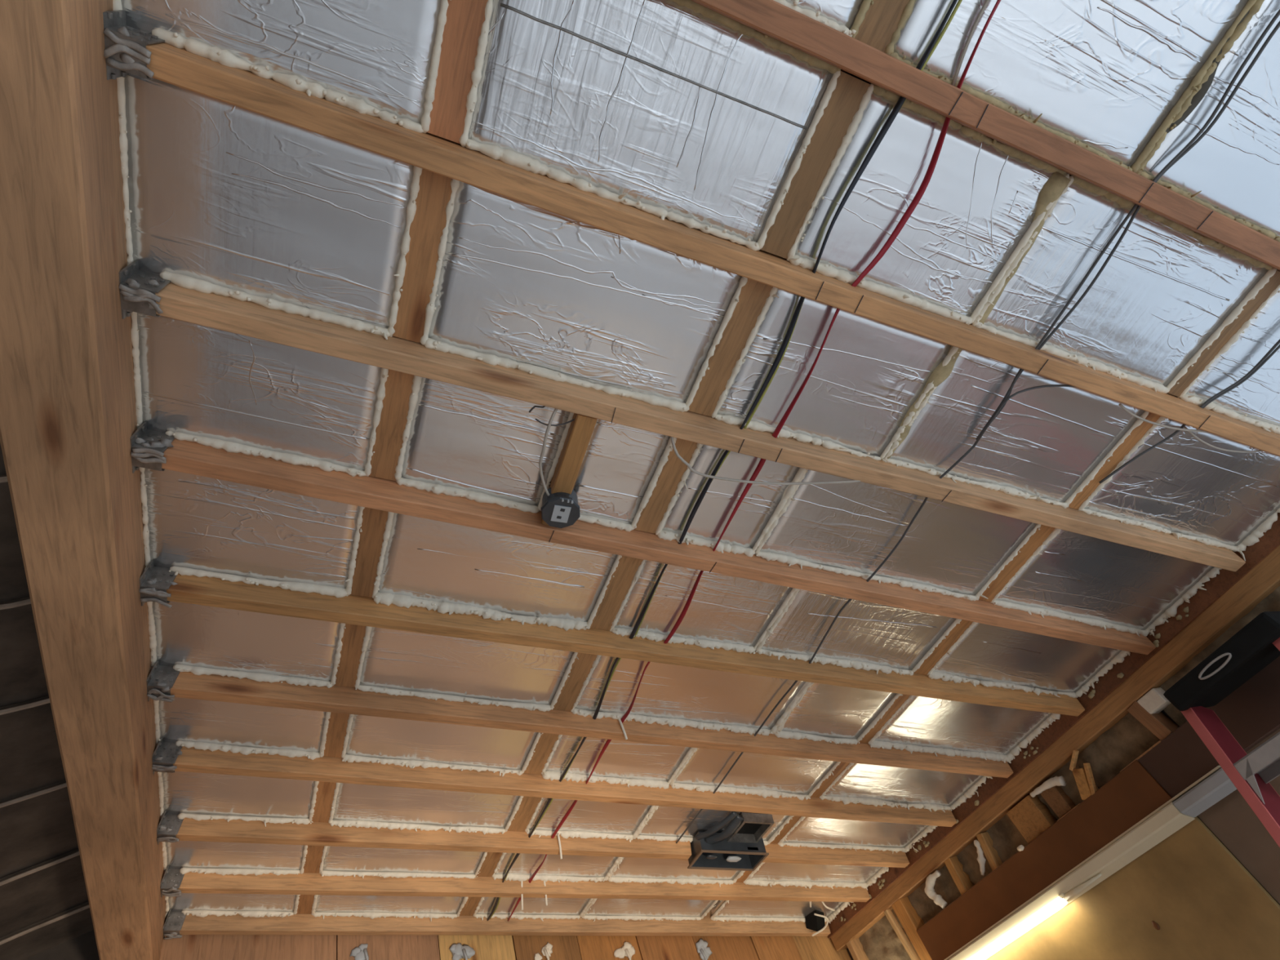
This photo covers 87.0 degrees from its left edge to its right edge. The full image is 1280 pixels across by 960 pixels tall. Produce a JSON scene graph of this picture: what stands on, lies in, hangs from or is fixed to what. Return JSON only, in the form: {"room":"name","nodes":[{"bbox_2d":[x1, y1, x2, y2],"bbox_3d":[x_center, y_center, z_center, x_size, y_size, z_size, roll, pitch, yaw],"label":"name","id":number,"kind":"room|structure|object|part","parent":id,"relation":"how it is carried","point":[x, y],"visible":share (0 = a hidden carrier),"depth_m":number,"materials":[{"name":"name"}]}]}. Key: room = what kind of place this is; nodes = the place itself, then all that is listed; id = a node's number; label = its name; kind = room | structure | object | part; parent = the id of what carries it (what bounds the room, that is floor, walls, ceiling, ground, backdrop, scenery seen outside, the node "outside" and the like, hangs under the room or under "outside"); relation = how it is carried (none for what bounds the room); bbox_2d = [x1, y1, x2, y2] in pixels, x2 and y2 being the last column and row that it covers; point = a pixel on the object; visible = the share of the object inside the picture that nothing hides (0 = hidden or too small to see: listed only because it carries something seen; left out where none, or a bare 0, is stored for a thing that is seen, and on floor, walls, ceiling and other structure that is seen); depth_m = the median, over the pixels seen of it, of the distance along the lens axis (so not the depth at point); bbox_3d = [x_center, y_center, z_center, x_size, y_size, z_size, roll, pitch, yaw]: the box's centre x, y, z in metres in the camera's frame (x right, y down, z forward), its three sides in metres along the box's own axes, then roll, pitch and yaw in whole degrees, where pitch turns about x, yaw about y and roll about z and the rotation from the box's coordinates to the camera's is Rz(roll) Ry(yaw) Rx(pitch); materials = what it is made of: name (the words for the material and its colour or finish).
{"room":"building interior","nodes":[
{"label":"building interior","id":0,"kind":"room"},
{"bbox_2d":[0,443,93,959],"bbox_3d":[-1.688,-0.650,0.444,1.770,0.663,6.656,5,-54,-27],"label":"wall","id":1,"kind":"structure","parent":0,"point":[44,903],"depth_m":2.09,"materials":[{"name":"black wood"}]},
{"bbox_2d":[25,912,851,959],"bbox_3d":[-0.884,2.745,2.120,5.060,3.300,0.106,5,-54,-27],"label":"wall","id":2,"kind":"structure","parent":0,"point":[82,947],"depth_m":3.06,"materials":[{"name":"brown wood"}]},
{"bbox_2d":[0,0,167,959],"bbox_3d":[-1.141,-0.041,1.377,0.156,0.264,4.900,5,-54,-27],"label":"ridge beam","id":3,"kind":"structure","parent":2,"relation":"attached to","point":[68,416],"depth_m":1.23,"materials":[{"name":"brown wood"}]},
{"bbox_2d":[160,866,870,902],"bbox_3d":[-0.328,1.801,3.042,3.116,0.803,0.093,5,-54,-27],"label":"rafter","id":4,"kind":"object","parent":3,"relation":"attached to","point":[173,883],"visible":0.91,"depth_m":2.87,"materials":[{"name":"brown wood"}]},
{"bbox_2d":[156,810,909,867],"bbox_3d":[-0.197,1.499,2.840,3.115,0.802,0.093,5,-54,-27],"label":"rafter","id":5,"kind":"object","parent":3,"relation":"attached to","point":[171,828],"visible":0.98,"depth_m":2.62,"materials":[{"name":"brown wood"}]},
{"bbox_2d":[687,811,773,871],"bbox_3d":[0.404,1.547,2.895,0.335,0.150,0.348,5,-54,-27],"label":"projector","id":6,"kind":"object","parent":5,"relation":"attached to","point":[740,846],"visible":0.98,"depth_m":2.91,"materials":[{"name":"grey plastic"}]},
{"bbox_2d":[151,737,956,826],"bbox_3d":[-0.051,1.164,2.615,3.117,0.802,0.093,5,-54,-27],"label":"rafter","id":7,"kind":"object","parent":3,"relation":"attached to","point":[167,757],"visible":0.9,"depth_m":2.42,"materials":[{"name":"brown wood"}]},
{"bbox_2d":[146,660,1013,777],"bbox_3d":[0.080,0.866,2.415,3.116,0.802,0.093,5,-54,-27],"label":"rafter","id":8,"kind":"object","parent":3,"relation":"attached to","point":[164,683],"visible":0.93,"depth_m":2.21,"materials":[{"name":"brown wood"}]},
{"bbox_2d":[138,560,1084,716],"bbox_3d":[0.216,0.554,2.206,3.116,0.803,0.093,5,-54,-27],"label":"rafter","id":9,"kind":"object","parent":3,"relation":"attached to","point":[160,585],"visible":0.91,"depth_m":1.99,"materials":[{"name":"brown wood"}]},
{"bbox_2d":[487,0,957,920],"bbox_3d":[-0.035,0.501,2.091,0.047,0.018,3.920,5,-54,-27],"label":"cable","id":10,"kind":"object","parent":9,"relation":"attached to","point":[901,100],"visible":0.79,"depth_m":1.55,"materials":[{"name":"plastic"}]},
{"bbox_2d":[489,0,962,919],"bbox_3d":[-0.031,0.501,2.099,0.047,0.015,3.920,5,-54,-27],"label":"cable","id":11,"kind":"object","parent":10,"relation":"attached to","point":[959,2],"visible":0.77,"depth_m":1.62,"materials":[{"name":"plastic"}]},
{"bbox_2d":[507,0,1000,921],"bbox_3d":[0.069,0.524,2.125,0.062,0.021,3.920,5,-54,-27],"label":"cable","id":12,"kind":"object","parent":9,"relation":"attached to","point":[921,191],"visible":0.85,"depth_m":1.56,"materials":[{"name":"red plastic"}]},
{"bbox_2d":[675,8,1279,843],"bbox_3d":[0.698,0.311,2.067,0.044,0.015,3.201,5,-54,-27],"label":"cable","id":13,"kind":"object","parent":9,"relation":"attached to","point":[1275,17],"visible":0.84,"depth_m":1.57,"materials":[{"name":"plastic"}]},
{"bbox_2d":[129,421,1155,654],"bbox_3d":[0.359,0.226,1.986,3.117,0.802,0.093,5,-54,-27],"label":"rafter","id":14,"kind":"object","parent":3,"relation":"attached to","point":[149,449],"visible":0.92,"depth_m":1.76,"materials":[{"name":"brown wood"}]},
{"bbox_2d":[541,487,580,528],"bbox_3d":[-0.203,0.066,1.699,0.105,0.079,0.096,4,-53,-26],"label":"junction box","id":15,"kind":"object","parent":14,"relation":"attached to","point":[558,509],"visible":0.98,"depth_m":1.67,"materials":[{"name":"grey plastic"}]},
{"bbox_2d":[538,408,558,496],"bbox_3d":[-0.218,-0.063,1.616,0.053,0.041,0.297,-4,-50,-21],"label":"white flex","id":16,"kind":"object","parent":15,"relation":"attached to","point":[554,411],"visible":0.78,"depth_m":1.58,"materials":[{"name":"white plastic"}]},
{"bbox_3d":[-0.197,0.085,1.675,0.042,0.003,0.050,9,-56,-15],"label":"label plate","id":17,"kind":"part","parent":15,"relation":"part of","materials":[{"name":"white plastic"}]},
{"bbox_2d":[541,413,597,525],"bbox_3d":[-0.179,-0.030,1.667,0.058,0.064,0.335,4,-54,-27],"label":"batten","id":18,"kind":"object","parent":14,"relation":"attached to","point":[580,430],"visible":0.7,"depth_m":1.62,"materials":[{"name":"brown wood"}]},
{"bbox_2d":[535,418,573,426],"bbox_3d":[-0.184,-0.146,1.581,0.120,0.027,0.024,-19,-46,-8],"label":"wire","id":19,"kind":"object","parent":18,"relation":"attached to","point":[535,419],"visible":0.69,"depth_m":1.58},
{"bbox_2d":[118,259,1245,571],"bbox_3d":[0.475,-0.069,1.787,3.092,0.797,0.093,5,-54,-27],"label":"rafter","id":20,"kind":"object","parent":3,"relation":"attached to","point":[140,291],"visible":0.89,"depth_m":1.54,"materials":[{"name":"brown wood"}]},
{"bbox_2d":[528,405,545,412],"bbox_3d":[-0.233,-0.169,1.547,0.052,0.013,0.014,-28,-46,1],"label":"wire","id":21,"kind":"object","parent":20,"relation":"attached to","point":[534,406],"visible":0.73,"depth_m":1.54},
{"bbox_2d":[670,436,860,484],"bbox_3d":[0.312,-0.027,1.718,0.531,0.143,0.101,5,-54,-27],"label":"cable","id":22,"kind":"object","parent":20,"relation":"hanging from","point":[677,455],"visible":0.94,"depth_m":1.71,"materials":[{"name":"plastic"}]},
{"bbox_2d":[102,9,1279,456],"bbox_3d":[0.628,-0.391,1.573,3.116,0.802,0.093,5,-54,-27],"label":"rafter","id":23,"kind":"object","parent":3,"relation":"attached to","point":[128,50],"visible":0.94,"depth_m":1.28,"materials":[{"name":"brown wood"}]},
{"bbox_2d":[975,384,1076,443],"bbox_3d":[0.977,-0.190,1.719,0.273,0.052,0.097,-39,-47,11],"label":"cable","id":24,"kind":"object","parent":23,"relation":"attached to","point":[1047,385],"visible":0.91,"depth_m":1.70,"materials":[{"name":"black plastic"}]},
{"bbox_2d":[1118,403,1208,432],"bbox_3d":[1.432,-0.153,1.807,0.404,0.091,0.031,2,-52,-25],"label":"cable","id":25,"kind":"object","parent":23,"relation":"attached to","point":[1123,407],"visible":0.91,"depth_m":1.79,"materials":[{"name":"grey plastic"}]},
{"bbox_2d":[1098,338,1279,483],"bbox_3d":[1.511,-0.199,1.826,0.045,0.041,0.604,19,-61,-35],"label":"cable","id":26,"kind":"object","parent":23,"relation":"attached to","point":[1277,343],"visible":0.87,"depth_m":1.81,"materials":[{"name":"plastic"}]},
{"bbox_2d":[1183,426,1263,453],"bbox_3d":[1.618,-0.104,1.879,0.294,0.077,0.031,3,-53,-26],"label":"cable","id":27,"kind":"object","parent":23,"relation":"hanging from","point":[1184,427],"visible":0.93,"depth_m":1.87,"materials":[{"name":"plastic"}]},
{"bbox_2d":[1202,344,1279,408],"bbox_3d":[1.596,-0.281,1.774,0.032,0.019,0.357,16,-60,-34],"label":"cable","id":28,"kind":"object","parent":23,"relation":"attached to","point":[1277,348],"visible":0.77,"depth_m":1.77,"materials":[{"name":"black plastic"}]},
{"bbox_2d":[690,0,1279,271],"bbox_3d":[0.762,-0.698,1.367,3.116,0.801,0.047,5,-54,-27],"label":"rafter","id":29,"kind":"object","parent":3,"relation":"attached to","point":[860,60],"visible":0.8,"depth_m":1.27,"materials":[{"name":"brown wood"}]},
{"bbox_2d":[951,0,990,85],"bbox_3d":[0.638,-0.887,1.182,0.023,0.008,0.362,2,-53,-25],"label":"cable","id":30,"kind":"object","parent":29,"relation":"attached to","point":[979,16],"visible":0.91,"depth_m":1.24,"materials":[{"name":"red plastic"}]},
{"bbox_2d":[975,20,1279,439],"bbox_3d":[1.064,-0.524,1.508,0.038,0.020,1.061,6,-54,-28],"label":"cable","id":31,"kind":"object","parent":29,"relation":"attached to","point":[1259,53],"visible":0.92,"depth_m":1.46,"materials":[{"name":"plastic"}]},
{"bbox_2d":[162,909,830,939],"bbox_3d":[-0.456,2.094,3.238,3.116,0.802,0.093,5,-54,-27],"label":"rafter","id":32,"kind":"object","parent":2,"relation":"attached to","point":[176,924],"visible":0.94,"depth_m":3.06,"materials":[{"name":"brown wood"}]},
{"bbox_2d":[804,909,825,931],"bbox_3d":[0.939,2.337,3.630,0.088,0.157,0.150,5,-54,-27],"label":"junction box","id":33,"kind":"object","parent":32,"relation":"attached to","point":[813,922],"visible":0.54,"depth_m":3.60,"materials":[{"name":"black plastic"}]},
{"bbox_2d":[112,0,1279,936],"bbox_3d":[0.223,0.545,2.198,3.123,0.802,3.942,5,-54,-27],"label":"ceiling","id":34,"kind":"structure","parent":0,"point":[691,115],"depth_m":1.61,"materials":[{"name":"metal"}]},
{"bbox_2d":[297,894,315,914],"bbox_3d":[-1.393,1.712,2.844,0.084,0.097,0.320,5,-54,-27],"label":"noggin","id":35,"kind":"object","parent":34,"relation":"attached to","point":[305,903],"visible":0.27,"depth_m":2.85,"materials":[{"name":"brown wood"}]},
{"bbox_2d":[303,845,324,873],"bbox_3d":[-1.264,1.413,2.643,0.084,0.097,0.342,5,-54,-27],"label":"noggin","id":36,"kind":"object","parent":34,"relation":"attached to","point":[313,856],"visible":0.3,"depth_m":2.64,"materials":[{"name":"brown wood"}]},
{"bbox_2d":[311,781,336,822],"bbox_3d":[-1.122,1.094,2.429,0.084,0.097,0.376,5,-54,-27],"label":"noggin","id":37,"kind":"object","parent":34,"relation":"attached to","point":[325,794],"visible":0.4,"depth_m":2.42,"materials":[{"name":"brown wood"}]},
{"bbox_2d":[323,712,349,757],"bbox_3d":[-0.986,0.778,2.218,0.084,0.097,0.331,5,-54,-27],"label":"noggin","id":38,"kind":"object","parent":34,"relation":"attached to","point":[336,731],"visible":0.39,"depth_m":2.20,"materials":[{"name":"brown wood"}]},
{"bbox_2d":[333,623,365,688],"bbox_3d":[-0.852,0.472,2.013,0.084,0.097,0.351,5,-54,-27],"label":"noggin","id":39,"kind":"object","parent":34,"relation":"attached to","point":[352,640],"visible":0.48,"depth_m":1.99,"materials":[{"name":"brown wood"}]},
{"bbox_2d":[351,506,387,597],"bbox_3d":[-0.712,0.153,1.799,0.084,0.097,0.365,5,-54,-27],"label":"noggin","id":40,"kind":"object","parent":34,"relation":"attached to","point":[374,521],"visible":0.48,"depth_m":1.77,"materials":[{"name":"brown wood"}]},
{"bbox_2d":[368,369,413,480],"bbox_3d":[-0.578,-0.158,1.591,0.084,0.097,0.329,5,-54,-27],"label":"noggin","id":41,"kind":"object","parent":34,"relation":"attached to","point":[387,446],"visible":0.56,"depth_m":1.56,"materials":[{"name":"brown wood"}]},
{"bbox_2d":[392,168,452,342],"bbox_3d":[-0.442,-0.467,1.383,0.084,0.096,0.362,5,-54,-27],"label":"noggin","id":42,"kind":"object","parent":34,"relation":"attached to","point":[434,193],"visible":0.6,"depth_m":1.34,"materials":[{"name":"brown wood"}]},
{"bbox_2d":[426,0,488,143],"bbox_3d":[-0.305,-0.781,1.173,0.084,0.097,0.342,5,-54,-27],"label":"noggin","id":43,"kind":"object","parent":34,"relation":"attached to","point":[465,19],"visible":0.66,"depth_m":1.17,"materials":[{"name":"brown wood"}]},
{"bbox_2d":[459,897,481,915],"bbox_3d":[-0.748,1.849,3.048,0.089,0.098,0.330,5,-54,-27],"label":"noggin","id":44,"kind":"object","parent":34,"relation":"attached to","point":[469,908],"visible":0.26,"depth_m":3.05,"materials":[{"name":"brown wood"}]},
{"bbox_2d":[476,852,502,876],"bbox_3d":[-0.618,1.549,2.847,0.089,0.098,0.335,5,-54,-27],"label":"noggin","id":45,"kind":"object","parent":34,"relation":"attached to","point":[489,865],"visible":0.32,"depth_m":2.85,"materials":[{"name":"brown wood"}]},
{"bbox_2d":[507,795,541,831],"bbox_3d":[-0.443,1.246,2.650,0.097,0.099,0.364,5,-54,-27],"label":"noggin","id":46,"kind":"object","parent":34,"relation":"attached to","point":[523,815],"visible":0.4,"depth_m":2.64,"materials":[{"name":"brown wood"}]},
{"bbox_2d":[524,733,559,774],"bbox_3d":[-0.343,0.924,2.427,0.090,0.098,0.337,5,-54,-27],"label":"noggin","id":47,"kind":"object","parent":34,"relation":"attached to","point":[543,749],"visible":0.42,"depth_m":2.41,"materials":[{"name":"brown wood"}]},
{"bbox_2d":[552,652,596,711],"bbox_3d":[-0.209,0.612,2.218,0.089,0.098,0.360,5,-54,-27],"label":"noggin","id":48,"kind":"object","parent":34,"relation":"attached to","point":[580,668],"visible":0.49,"depth_m":2.20,"materials":[{"name":"brown wood"}]},
{"bbox_2d":[590,555,643,631],"bbox_3d":[-0.071,0.294,2.005,0.089,0.098,0.353,5,-54,-27],"label":"noggin","id":49,"kind":"object","parent":34,"relation":"attached to","point":[619,585],"visible":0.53,"depth_m":1.98,"materials":[{"name":"brown wood"}]},
{"bbox_2d":[633,438,697,533],"bbox_3d":[0.066,-0.015,1.798,0.089,0.098,0.339,5,-54,-27],"label":"noggin","id":50,"kind":"object","parent":34,"relation":"attached to","point":[671,474],"visible":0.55,"depth_m":1.77,"materials":[{"name":"brown wood"}]},
{"bbox_2d":[688,278,773,417],"bbox_3d":[0.201,-0.327,1.589,0.089,0.098,0.358,5,-54,-27],"label":"noggin","id":51,"kind":"object","parent":34,"relation":"attached to","point":[753,296],"visible":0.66,"depth_m":1.55,"materials":[{"name":"brown wood"}]},
{"bbox_2d":[736,871,752,882],"bbox_3d":[0.525,1.791,3.208,0.072,0.094,0.323,5,-54,-27],"label":"noggin","id":52,"kind":"object","parent":34,"relation":"attached to","point":[746,873],"visible":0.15,"depth_m":3.23,"materials":[{"name":"brown wood"}]},
{"bbox_2d":[770,816,801,844],"bbox_3d":[0.656,1.492,3.007,0.073,0.094,0.344,5,-54,-27],"label":"noggin","id":53,"kind":"object","parent":34,"relation":"attached to","point":[787,827],"visible":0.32,"depth_m":3.00,"materials":[{"name":"brown wood"}]},
{"bbox_2d":[760,71,870,258],"bbox_3d":[0.337,-0.640,1.379,0.089,0.098,0.344,5,-54,-27],"label":"noggin","id":54,"kind":"object","parent":34,"relation":"attached to","point":[845,100],"visible":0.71,"depth_m":1.34,"materials":[{"name":"brown wood"}]},
{"bbox_2d":[810,761,849,797],"bbox_3d":[0.793,1.183,2.800,0.073,0.094,0.348,5,-54,-27],"label":"noggin","id":55,"kind":"object","parent":34,"relation":"attached to","point":[842,766],"visible":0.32,"depth_m":2.79,"materials":[{"name":"brown wood"}]},
{"bbox_2d":[854,0,909,53],"bbox_3d":[0.471,-0.950,1.171,0.093,0.098,0.351,5,-54,-27],"label":"noggin","id":56,"kind":"object","parent":34,"relation":"attached to","point":[881,20],"visible":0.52,"depth_m":1.21,"materials":[{"name":"brown wood"}]},
{"bbox_2d":[857,693,910,743],"bbox_3d":[0.933,0.860,2.584,0.073,0.094,0.376,5,-54,-27],"label":"noggin","id":57,"kind":"object","parent":34,"relation":"attached to","point":[897,704],"visible":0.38,"depth_m":2.56,"materials":[{"name":"brown wood"}]},
{"bbox_2d":[913,619,972,675],"bbox_3d":[1.054,0.541,2.367,0.083,0.097,0.331,5,-54,-27],"label":"noggin","id":58,"kind":"object","parent":34,"relation":"attached to","point":[954,634],"visible":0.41,"depth_m":2.34,"materials":[{"name":"brown wood"}]},
{"bbox_2d":[978,524,1054,602],"bbox_3d":[1.185,0.233,2.160,0.085,0.097,0.356,5,-54,-27],"label":"noggin","id":59,"kind":"object","parent":34,"relation":"attached to","point":[1036,540],"visible":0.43,"depth_m":2.13,"materials":[{"name":"brown wood"}]},
{"bbox_2d":[1068,412,1160,509],"bbox_3d":[1.343,-0.077,1.955,0.072,0.094,0.349,5,-54,-27],"label":"noggin","id":60,"kind":"object","parent":34,"relation":"attached to","point":[1137,433],"visible":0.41,"depth_m":1.92,"materials":[{"name":"brown wood"}]},
{"bbox_2d":[1167,270,1279,396],"bbox_3d":[1.478,-0.388,1.747,0.072,0.094,0.347,5,-54,-27],"label":"noggin","id":61,"kind":"object","parent":34,"relation":"attached to","point":[1251,306],"visible":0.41,"depth_m":1.71,"materials":[{"name":"brown wood"}]},
{"bbox_2d":[827,512,1279,959],"bbox_3d":[2.521,0.650,1.242,0.168,2.473,6.620,5,-54,-27],"label":"wall","id":62,"kind":"structure","parent":0,"point":[1153,717],"depth_m":2.62,"materials":[{"name":"brown wood"}]},
{"bbox_2d":[916,760,1172,959],"bbox_3d":[1.597,1.619,2.769,0.061,0.153,1.430,5,-54,-27],"label":"lintel","id":63,"kind":"object","parent":62,"relation":"attached to","point":[1131,795],"visible":0.77,"depth_m":2.68,"materials":[{"name":"brown wood"}]},
{"bbox_2d":[944,765,1236,959],"bbox_3d":[1.550,1.798,2.748,0.064,0.081,2.148,5,-54,-27],"label":"tube light","id":64,"kind":"object","parent":63,"relation":"attached to","point":[1182,809],"visible":0.96,"depth_m":2.48,"materials":[{"name":"white plastic"}]},
{"bbox_2d":[830,545,1279,951],"bbox_3d":[2.173,0.010,1.988,0.090,0.076,6.400,5,-54,-27],"label":"wall plate","id":65,"kind":"object","parent":62,"relation":"on","point":[1264,579],"visible":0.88,"depth_m":2.60,"materials":[{"name":"brown wood"}]},
{"bbox_2d":[985,816,1279,959],"bbox_3d":[1.941,2.281,2.008,0.021,1.880,1.435,5,-54,-27],"label":"plywood sheet","id":66,"kind":"object","parent":62,"relation":"attached to","point":[1187,897],"visible":0.82,"depth_m":2.33,"materials":[{"name":"beige wood"}]},
{"bbox_2d":[1137,656,1279,797],"bbox_3d":[2.017,0.663,2.130,0.057,0.152,1.014,5,-54,-27],"label":"lintel","id":67,"kind":"object","parent":62,"relation":"attached to","point":[1251,713],"visible":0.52,"depth_m":2.22,"materials":[{"name":"brown wood"}]},
{"bbox_3d":[2.370,1.301,1.387,0.020,1.930,1.032,5,-54,-27],"label":"panel","id":68,"kind":"part","parent":62,"relation":"part of","materials":[{"name":"brown wood"}]},
{"bbox_3d":[0.748,1.254,-0.814,5.020,0.100,6.620,5,-54,-27],"label":"floor","id":69,"kind":"structure","parent":0,"visible":0},
{"bbox_2d":[1163,611,1279,847],"bbox_3d":[1.783,1.185,1.135,1.139,2.175,0.408,5,-54,-27],"label":"stepladder","id":70,"kind":"object","parent":69,"relation":"on","point":[1256,645],"visible":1,"depth_m":2.01,"materials":[{"name":"metal"}]},
{"bbox_3d":[1.694,1.332,1.191,0.100,2.295,0.006,19,-58,-7],"label":"rail","id":71,"kind":"part","parent":70,"relation":"part of","materials":[{"name":"red metal"}]}
]}

